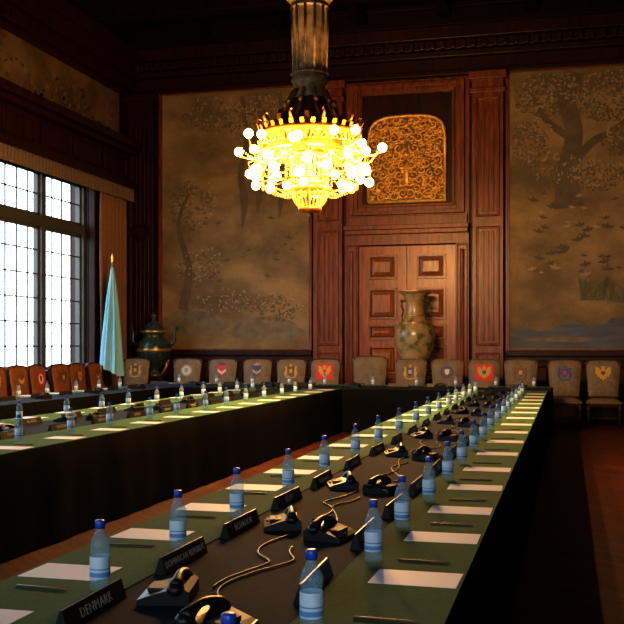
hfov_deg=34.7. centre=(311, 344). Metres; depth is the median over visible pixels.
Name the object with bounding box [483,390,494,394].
microphone
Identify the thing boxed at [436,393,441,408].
water bottle
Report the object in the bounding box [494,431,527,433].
paper sheet
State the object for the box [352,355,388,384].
chair
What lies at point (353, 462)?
name plate
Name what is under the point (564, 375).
chair
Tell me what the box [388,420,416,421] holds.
paper sheet
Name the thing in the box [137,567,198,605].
microphone
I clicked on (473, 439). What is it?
water bottle
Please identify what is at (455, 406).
name plate
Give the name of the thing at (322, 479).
name plate
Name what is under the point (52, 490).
conference table
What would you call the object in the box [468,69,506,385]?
pilaster
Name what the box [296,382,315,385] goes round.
name plate
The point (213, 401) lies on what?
name plate
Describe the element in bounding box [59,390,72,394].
name plate
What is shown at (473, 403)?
microphone
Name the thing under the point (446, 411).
name plate
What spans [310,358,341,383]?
chair
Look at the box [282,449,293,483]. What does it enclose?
water bottle
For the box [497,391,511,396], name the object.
microphone
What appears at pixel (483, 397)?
microphone
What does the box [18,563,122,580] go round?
paper sheet
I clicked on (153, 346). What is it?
urn
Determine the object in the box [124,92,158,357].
pilaster
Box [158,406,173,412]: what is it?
name plate
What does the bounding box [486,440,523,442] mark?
paper sheet
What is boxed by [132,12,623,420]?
wall
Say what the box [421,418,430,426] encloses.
name plate
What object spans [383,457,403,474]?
microphone cable
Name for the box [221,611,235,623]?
water bottle
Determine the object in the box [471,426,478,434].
name plate
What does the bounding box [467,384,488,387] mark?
name plate
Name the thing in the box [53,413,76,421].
microphone
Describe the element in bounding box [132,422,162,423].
paper sheet
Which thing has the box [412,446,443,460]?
microphone
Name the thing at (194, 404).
name plate
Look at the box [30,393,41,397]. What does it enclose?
name plate
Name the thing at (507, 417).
paper sheet
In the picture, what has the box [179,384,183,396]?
water bottle
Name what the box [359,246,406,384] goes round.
door
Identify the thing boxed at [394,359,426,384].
chair
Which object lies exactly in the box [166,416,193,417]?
paper sheet
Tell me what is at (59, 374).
chair
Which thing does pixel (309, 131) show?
chandelier
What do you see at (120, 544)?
pencil
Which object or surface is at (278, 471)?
paper sheet
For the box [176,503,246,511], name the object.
paper sheet
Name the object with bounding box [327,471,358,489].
telephone
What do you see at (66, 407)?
water bottle
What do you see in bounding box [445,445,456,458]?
name plate
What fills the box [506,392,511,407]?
water bottle
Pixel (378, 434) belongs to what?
water bottle
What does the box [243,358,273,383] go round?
chair
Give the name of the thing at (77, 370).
chair
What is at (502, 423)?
paper sheet
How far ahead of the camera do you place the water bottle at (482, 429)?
7.93 m
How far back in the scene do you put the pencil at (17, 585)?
3.10 m
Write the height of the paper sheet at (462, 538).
0.002 m
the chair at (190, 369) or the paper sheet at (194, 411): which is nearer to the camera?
the paper sheet at (194, 411)
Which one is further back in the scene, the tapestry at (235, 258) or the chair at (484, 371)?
the tapestry at (235, 258)
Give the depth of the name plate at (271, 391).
15.30 m
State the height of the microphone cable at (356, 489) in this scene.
0.006 m
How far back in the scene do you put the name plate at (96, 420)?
9.72 m
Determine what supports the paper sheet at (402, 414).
on the conference table at (491, 568)
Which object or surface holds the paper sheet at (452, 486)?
on the conference table at (491, 568)
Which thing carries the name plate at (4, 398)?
on the conference table at (78, 400)
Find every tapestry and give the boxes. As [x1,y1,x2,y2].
[159,86,311,349]
[506,64,623,351]
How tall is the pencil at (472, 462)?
0.007 m
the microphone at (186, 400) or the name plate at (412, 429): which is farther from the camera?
the microphone at (186, 400)
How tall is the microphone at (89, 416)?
0.086 m
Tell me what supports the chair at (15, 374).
on the floor
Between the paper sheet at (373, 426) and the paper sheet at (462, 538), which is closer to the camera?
the paper sheet at (462, 538)
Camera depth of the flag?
20.31 m
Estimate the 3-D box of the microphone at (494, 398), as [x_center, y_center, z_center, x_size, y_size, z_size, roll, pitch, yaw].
[2.513,0.716,13.497,0.153,0.086,0.223,0,0,32]
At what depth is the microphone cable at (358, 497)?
4.75 m
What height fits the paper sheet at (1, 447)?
0.002 m
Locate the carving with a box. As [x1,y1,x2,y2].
[367,113,446,203]
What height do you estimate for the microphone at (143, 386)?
0.086 m
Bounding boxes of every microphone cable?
[212,533,292,588]
[216,546,294,594]
[312,489,356,519]
[332,497,359,521]
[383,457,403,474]
[391,462,407,481]
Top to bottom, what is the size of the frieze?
1.020 m
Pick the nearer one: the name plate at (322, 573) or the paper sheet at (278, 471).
the name plate at (322, 573)
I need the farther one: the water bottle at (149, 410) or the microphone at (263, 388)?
the microphone at (263, 388)
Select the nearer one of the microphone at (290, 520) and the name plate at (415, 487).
the microphone at (290, 520)
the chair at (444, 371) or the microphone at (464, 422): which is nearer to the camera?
the microphone at (464, 422)
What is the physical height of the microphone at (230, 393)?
0.086 m
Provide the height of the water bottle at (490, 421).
0.216 m
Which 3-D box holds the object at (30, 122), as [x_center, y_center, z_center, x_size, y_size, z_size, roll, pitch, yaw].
[-6.874,-2.490,11.050,0.483,7.983,23.983,0,0,14]
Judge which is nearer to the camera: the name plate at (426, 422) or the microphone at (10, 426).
the microphone at (10, 426)
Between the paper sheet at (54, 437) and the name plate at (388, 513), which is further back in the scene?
the paper sheet at (54, 437)
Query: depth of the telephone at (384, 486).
5.11 m
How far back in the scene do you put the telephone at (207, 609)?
2.65 m
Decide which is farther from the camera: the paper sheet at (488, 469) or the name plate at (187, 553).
the paper sheet at (488, 469)
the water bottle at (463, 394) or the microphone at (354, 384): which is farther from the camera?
the microphone at (354, 384)
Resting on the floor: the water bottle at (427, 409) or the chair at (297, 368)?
the chair at (297, 368)
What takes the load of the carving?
attached to the wall at (593, 39)
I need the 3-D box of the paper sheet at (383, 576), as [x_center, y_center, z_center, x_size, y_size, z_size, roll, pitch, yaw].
[0.338,0.755,3.237,0.280,0.002,0.200,0,0,15]
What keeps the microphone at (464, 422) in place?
on the conference table at (491, 568)
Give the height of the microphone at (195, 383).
0.086 m
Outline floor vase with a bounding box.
[394,290,435,374]
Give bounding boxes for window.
[0,159,84,369]
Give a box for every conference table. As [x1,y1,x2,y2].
[0,386,173,419]
[0,388,341,561]
[0,390,549,623]
[141,383,553,435]
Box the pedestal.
[425,375,431,384]
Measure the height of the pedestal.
0.900 m
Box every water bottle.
[15,414,22,436]
[16,400,22,418]
[64,395,69,411]
[67,408,73,428]
[89,519,110,579]
[99,392,104,406]
[106,402,112,420]
[126,389,130,403]
[147,398,152,414]
[169,490,185,539]
[174,394,179,409]
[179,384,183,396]
[203,391,207,405]
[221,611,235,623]
[224,388,228,401]
[230,468,243,509]
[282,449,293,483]
[299,548,322,619]
[319,435,329,465]
[351,424,359,449]
[364,499,382,551]
[374,415,382,438]
[394,475,409,519]
[395,408,402,428]
[413,401,418,419]
[422,457,435,494]
[425,397,430,413]
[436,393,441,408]
[442,441,453,473]
[446,389,451,403]
[457,430,466,458]
[461,384,465,396]
[469,420,477,444]
[479,413,486,435]
[487,406,493,425]
[495,400,501,418]
[501,396,507,412]
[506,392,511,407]
[510,389,514,402]
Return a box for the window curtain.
[99,192,126,387]
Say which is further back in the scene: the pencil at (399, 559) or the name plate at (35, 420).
the name plate at (35, 420)
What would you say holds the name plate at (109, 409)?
on the conference table at (52, 490)
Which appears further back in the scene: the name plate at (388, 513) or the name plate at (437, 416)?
the name plate at (437, 416)
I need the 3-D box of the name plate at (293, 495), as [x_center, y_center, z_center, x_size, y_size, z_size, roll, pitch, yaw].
[-0.118,0.730,4.779,0.044,0.058,0.380,0,0,16]
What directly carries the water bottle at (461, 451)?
on the conference table at (491, 568)
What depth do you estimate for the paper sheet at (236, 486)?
5.30 m
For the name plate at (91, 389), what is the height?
0.058 m
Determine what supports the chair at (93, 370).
on the floor
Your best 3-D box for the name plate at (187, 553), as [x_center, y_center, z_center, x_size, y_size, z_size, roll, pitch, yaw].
[-0.451,0.730,3.481,0.044,0.058,0.380,0,0,15]
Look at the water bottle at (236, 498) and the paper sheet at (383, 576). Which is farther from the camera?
the water bottle at (236, 498)
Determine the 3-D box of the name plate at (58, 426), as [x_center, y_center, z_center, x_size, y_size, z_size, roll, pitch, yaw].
[-2.268,0.730,9.004,0.044,0.058,0.380,0,0,13]
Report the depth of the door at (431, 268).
20.89 m
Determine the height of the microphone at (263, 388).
0.086 m
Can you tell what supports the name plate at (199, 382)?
on the conference table at (361, 406)
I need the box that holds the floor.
[0,419,623,623]
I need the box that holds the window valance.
[0,142,133,201]
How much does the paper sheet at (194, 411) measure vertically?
0.002 m
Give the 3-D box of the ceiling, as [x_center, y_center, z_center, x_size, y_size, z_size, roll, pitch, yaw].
[-0.955,-6.865,9.535,13.520,0.650,24.800,0,0,14]
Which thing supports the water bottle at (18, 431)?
on the conference table at (52, 490)
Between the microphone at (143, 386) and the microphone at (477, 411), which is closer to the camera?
the microphone at (477, 411)
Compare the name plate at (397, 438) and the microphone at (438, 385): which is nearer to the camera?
the name plate at (397, 438)
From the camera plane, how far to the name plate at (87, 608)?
2.80 m
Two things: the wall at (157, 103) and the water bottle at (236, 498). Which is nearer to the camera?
the water bottle at (236, 498)
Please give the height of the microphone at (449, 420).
0.086 m
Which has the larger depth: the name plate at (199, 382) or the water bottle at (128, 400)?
the name plate at (199, 382)
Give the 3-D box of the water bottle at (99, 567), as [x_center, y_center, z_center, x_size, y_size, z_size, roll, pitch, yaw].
[-0.655,0.648,3.089,0.064,0.216,0.064,0,0,35]
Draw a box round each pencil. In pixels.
[16,584,66,590]
[109,543,155,546]
[176,515,215,517]
[243,492,266,493]
[353,616,418,622]
[398,558,449,563]
[430,522,473,525]
[448,499,486,500]
[460,478,491,480]
[472,462,501,463]
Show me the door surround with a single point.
(447, 222)
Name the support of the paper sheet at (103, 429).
on the conference table at (52, 490)
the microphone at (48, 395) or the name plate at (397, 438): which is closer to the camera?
the name plate at (397, 438)
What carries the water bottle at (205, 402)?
on the conference table at (52, 490)
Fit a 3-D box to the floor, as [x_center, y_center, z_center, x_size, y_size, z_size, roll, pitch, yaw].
[-0.955,1.610,9.535,13.520,0.200,24.800,0,0,14]
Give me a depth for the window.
19.09 m
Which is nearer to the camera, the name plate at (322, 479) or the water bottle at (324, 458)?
the name plate at (322, 479)
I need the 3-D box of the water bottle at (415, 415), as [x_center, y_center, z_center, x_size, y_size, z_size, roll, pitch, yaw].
[0.994,0.648,9.552,0.064,0.216,0.064,0,0,25]
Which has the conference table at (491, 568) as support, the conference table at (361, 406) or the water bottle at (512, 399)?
the water bottle at (512, 399)
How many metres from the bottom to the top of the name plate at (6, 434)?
0.058 m
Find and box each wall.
[0,27,126,394]
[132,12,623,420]
[156,75,506,385]
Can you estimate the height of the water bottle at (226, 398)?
0.216 m
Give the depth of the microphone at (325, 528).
3.88 m
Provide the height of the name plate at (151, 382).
0.058 m
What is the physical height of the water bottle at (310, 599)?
0.216 m
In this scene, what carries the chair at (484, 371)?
on the floor
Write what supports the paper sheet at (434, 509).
on the conference table at (491, 568)
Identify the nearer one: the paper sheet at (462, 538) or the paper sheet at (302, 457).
the paper sheet at (462, 538)
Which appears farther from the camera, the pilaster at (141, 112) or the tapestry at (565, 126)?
the pilaster at (141, 112)
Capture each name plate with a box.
[0,395,15,400]
[0,430,24,439]
[18,417,41,425]
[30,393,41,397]
[48,422,66,430]
[56,578,126,623]
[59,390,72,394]
[61,411,81,416]
[84,388,94,392]
[91,416,108,423]
[97,407,115,413]
[107,386,118,389]
[126,410,145,417]
[150,381,168,383]
[154,536,207,575]
[157,399,170,404]
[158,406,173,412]
[186,402,198,407]
[187,381,206,384]
[202,393,214,398]
[209,398,222,403]
[219,509,259,538]
[224,382,242,384]
[230,395,240,400]
[248,393,259,397]
[266,390,274,394]
[270,486,302,509]
[293,557,333,603]
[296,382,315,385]
[310,469,332,488]
[343,454,361,470]
[350,517,378,549]
[369,442,384,455]
[381,493,404,518]
[388,383,408,386]
[390,432,402,443]
[407,424,417,434]
[407,475,423,495]
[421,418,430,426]
[429,458,441,475]
[433,412,441,419]
[443,407,449,414]
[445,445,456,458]
[451,403,458,409]
[459,435,468,446]
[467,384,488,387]
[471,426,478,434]
[479,419,486,426]
[505,384,521,387]
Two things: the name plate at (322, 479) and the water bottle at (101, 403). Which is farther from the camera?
the water bottle at (101, 403)
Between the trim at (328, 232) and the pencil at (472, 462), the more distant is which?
the trim at (328, 232)
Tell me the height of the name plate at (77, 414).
0.058 m
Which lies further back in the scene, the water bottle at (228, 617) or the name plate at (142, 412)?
the name plate at (142, 412)
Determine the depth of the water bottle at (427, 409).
10.40 m
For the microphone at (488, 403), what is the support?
on the conference table at (491, 568)
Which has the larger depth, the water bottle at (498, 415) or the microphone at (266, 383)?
the microphone at (266, 383)
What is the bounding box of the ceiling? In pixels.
[66,0,623,49]
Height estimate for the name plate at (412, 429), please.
0.058 m
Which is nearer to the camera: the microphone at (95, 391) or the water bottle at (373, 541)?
the water bottle at (373, 541)
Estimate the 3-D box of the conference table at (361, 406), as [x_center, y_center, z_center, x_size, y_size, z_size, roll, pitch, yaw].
[0.431,1.125,18.264,7.744,0.739,1.874,0,0,14]
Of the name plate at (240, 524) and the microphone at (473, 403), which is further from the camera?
the microphone at (473, 403)
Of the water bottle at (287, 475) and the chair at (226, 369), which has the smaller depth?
the water bottle at (287, 475)
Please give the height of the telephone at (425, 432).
0.086 m
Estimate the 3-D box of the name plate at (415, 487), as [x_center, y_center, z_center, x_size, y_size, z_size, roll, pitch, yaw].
[0.549,0.730,5.227,0.044,0.058,0.380,0,0,15]
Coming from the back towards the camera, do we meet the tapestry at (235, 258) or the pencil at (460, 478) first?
the tapestry at (235, 258)
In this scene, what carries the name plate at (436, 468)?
on the conference table at (491, 568)
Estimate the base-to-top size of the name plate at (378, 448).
0.058 m
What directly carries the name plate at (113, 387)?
on the conference table at (78, 400)
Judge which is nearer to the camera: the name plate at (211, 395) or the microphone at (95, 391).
the name plate at (211, 395)
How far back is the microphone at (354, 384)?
18.01 m
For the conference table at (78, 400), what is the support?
on the floor
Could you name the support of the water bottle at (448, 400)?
on the conference table at (491, 568)
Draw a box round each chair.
[0,366,7,396]
[5,365,28,395]
[26,364,46,394]
[47,363,70,392]
[67,363,86,390]
[85,362,102,388]
[123,358,151,385]
[173,358,202,382]
[208,358,238,382]
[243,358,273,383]
[276,358,307,383]
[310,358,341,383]
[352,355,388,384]
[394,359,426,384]
[431,359,463,385]
[467,359,500,385]
[504,359,537,385]
[547,359,582,426]
[585,359,621,427]
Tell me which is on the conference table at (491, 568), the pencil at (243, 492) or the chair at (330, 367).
the pencil at (243, 492)
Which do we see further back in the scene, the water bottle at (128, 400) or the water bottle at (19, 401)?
the water bottle at (128, 400)
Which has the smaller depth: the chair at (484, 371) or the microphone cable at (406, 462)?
the microphone cable at (406, 462)
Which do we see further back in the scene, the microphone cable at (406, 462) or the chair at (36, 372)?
the chair at (36, 372)
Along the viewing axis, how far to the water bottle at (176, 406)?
11.00 m
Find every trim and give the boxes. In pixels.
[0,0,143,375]
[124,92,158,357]
[313,80,346,383]
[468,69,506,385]
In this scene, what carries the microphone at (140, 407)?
on the conference table at (52, 490)
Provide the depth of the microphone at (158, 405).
11.63 m
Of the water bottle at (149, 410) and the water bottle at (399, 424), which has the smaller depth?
the water bottle at (399, 424)
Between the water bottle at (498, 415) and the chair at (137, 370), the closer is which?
the water bottle at (498, 415)
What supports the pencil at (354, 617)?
on the conference table at (491, 568)
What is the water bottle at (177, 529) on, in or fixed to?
on the conference table at (491, 568)
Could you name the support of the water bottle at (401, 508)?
on the conference table at (491, 568)
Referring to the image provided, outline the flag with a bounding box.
[100,252,124,386]
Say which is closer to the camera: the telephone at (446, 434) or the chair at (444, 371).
the telephone at (446, 434)
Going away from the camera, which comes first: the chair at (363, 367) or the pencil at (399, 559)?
the pencil at (399, 559)
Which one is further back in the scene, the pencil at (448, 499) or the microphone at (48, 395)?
the microphone at (48, 395)
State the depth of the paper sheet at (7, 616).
2.79 m
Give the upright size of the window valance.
0.280 m
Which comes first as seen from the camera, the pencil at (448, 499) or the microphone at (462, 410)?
the pencil at (448, 499)
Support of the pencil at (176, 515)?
on the conference table at (491, 568)
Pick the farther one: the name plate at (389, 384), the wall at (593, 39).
the wall at (593, 39)
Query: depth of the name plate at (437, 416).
10.17 m
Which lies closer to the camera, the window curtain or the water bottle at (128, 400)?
the water bottle at (128, 400)
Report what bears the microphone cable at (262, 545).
on the conference table at (491, 568)
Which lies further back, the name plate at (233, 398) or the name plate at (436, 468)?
the name plate at (233, 398)
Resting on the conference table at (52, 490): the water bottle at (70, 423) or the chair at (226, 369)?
the water bottle at (70, 423)
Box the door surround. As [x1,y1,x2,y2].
[343,76,469,385]
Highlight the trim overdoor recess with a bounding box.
[363,91,451,204]
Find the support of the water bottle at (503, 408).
on the conference table at (491, 568)
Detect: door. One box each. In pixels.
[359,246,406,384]
[407,245,454,374]
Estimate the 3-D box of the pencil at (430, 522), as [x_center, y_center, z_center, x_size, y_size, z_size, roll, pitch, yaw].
[0.586,0.751,4.189,0.185,0.007,0.008,0,0,16]
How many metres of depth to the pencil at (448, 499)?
4.84 m
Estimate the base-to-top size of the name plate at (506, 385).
0.058 m
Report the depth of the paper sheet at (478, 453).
6.96 m
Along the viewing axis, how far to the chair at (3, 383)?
15.91 m
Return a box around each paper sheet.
[0,446,31,449]
[0,609,33,623]
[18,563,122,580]
[43,436,83,438]
[93,428,125,430]
[111,528,194,540]
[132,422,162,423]
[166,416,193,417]
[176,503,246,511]
[194,411,220,412]
[225,484,286,490]
[264,469,316,474]
[297,456,342,459]
[328,444,366,446]
[352,434,386,436]
[367,569,462,588]
[371,426,395,428]
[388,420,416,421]
[402,414,428,415]
[404,531,480,543]
[427,505,492,514]
[447,484,502,490]
[463,467,510,471]
[476,452,517,455]
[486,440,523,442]
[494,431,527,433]
[501,423,531,425]
[506,417,533,418]
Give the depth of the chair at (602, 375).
18.72 m
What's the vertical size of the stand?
0.820 m
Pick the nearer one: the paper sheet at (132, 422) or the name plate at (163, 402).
the paper sheet at (132, 422)
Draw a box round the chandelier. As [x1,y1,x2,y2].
[234,0,386,216]
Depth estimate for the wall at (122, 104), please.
20.83 m
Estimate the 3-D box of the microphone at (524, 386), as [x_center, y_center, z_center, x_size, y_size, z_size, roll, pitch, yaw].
[3.624,0.716,17.343,0.223,0.086,0.153,0,0,19]
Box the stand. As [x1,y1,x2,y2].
[149,376,173,383]
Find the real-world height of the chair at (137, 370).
1.248 m
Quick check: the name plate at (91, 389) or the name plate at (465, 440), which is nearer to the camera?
the name plate at (465, 440)
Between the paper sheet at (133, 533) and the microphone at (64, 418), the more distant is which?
the microphone at (64, 418)
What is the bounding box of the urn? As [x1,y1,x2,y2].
[129,313,178,376]
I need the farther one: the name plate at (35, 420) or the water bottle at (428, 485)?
the name plate at (35, 420)
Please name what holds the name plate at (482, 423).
on the conference table at (491, 568)
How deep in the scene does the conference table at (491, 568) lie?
3.86 m
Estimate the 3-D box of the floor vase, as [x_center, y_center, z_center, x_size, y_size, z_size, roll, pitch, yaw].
[2.091,-0.240,20.265,0.837,1.700,0.837,0,0,10]
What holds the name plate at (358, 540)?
on the conference table at (491, 568)
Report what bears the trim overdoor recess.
attached to the wall at (593, 39)
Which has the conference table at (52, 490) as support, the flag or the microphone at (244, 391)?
the microphone at (244, 391)
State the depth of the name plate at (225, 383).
19.05 m
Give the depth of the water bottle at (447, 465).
5.58 m
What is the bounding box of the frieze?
[0,28,118,132]
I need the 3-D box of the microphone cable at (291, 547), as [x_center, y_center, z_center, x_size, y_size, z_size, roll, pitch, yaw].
[-0.178,0.755,3.313,0.096,0.006,0.887,0,0,18]
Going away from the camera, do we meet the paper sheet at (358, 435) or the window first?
the paper sheet at (358, 435)
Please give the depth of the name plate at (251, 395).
14.52 m
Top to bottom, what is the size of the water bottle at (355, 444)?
0.216 m
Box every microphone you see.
[0,424,24,432]
[35,393,51,398]
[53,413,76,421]
[86,411,102,420]
[88,388,103,393]
[124,403,143,410]
[133,384,145,388]
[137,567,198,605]
[153,402,166,409]
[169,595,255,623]
[178,396,194,402]
[188,381,200,385]
[221,391,233,396]
[241,390,250,395]
[255,386,266,391]
[263,382,275,385]
[264,506,301,530]
[303,515,356,543]
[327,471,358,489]
[349,382,361,386]
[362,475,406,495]
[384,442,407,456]
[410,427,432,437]
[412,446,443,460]
[434,383,446,387]
[437,414,453,423]
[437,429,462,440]
[451,406,468,413]
[458,417,478,426]
[464,399,478,406]
[471,408,488,416]
[475,394,486,399]
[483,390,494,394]
[483,400,498,407]
[490,395,504,401]
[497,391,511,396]
[514,384,526,388]
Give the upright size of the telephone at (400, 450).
0.086 m
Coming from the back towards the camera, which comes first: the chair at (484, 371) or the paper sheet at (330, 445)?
the chair at (484, 371)
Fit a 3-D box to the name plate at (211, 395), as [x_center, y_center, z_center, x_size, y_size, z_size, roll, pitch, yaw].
[-1.483,0.730,14.367,0.044,0.058,0.380,0,0,16]
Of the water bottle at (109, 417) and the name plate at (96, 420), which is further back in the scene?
the name plate at (96, 420)
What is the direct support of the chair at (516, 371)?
on the floor

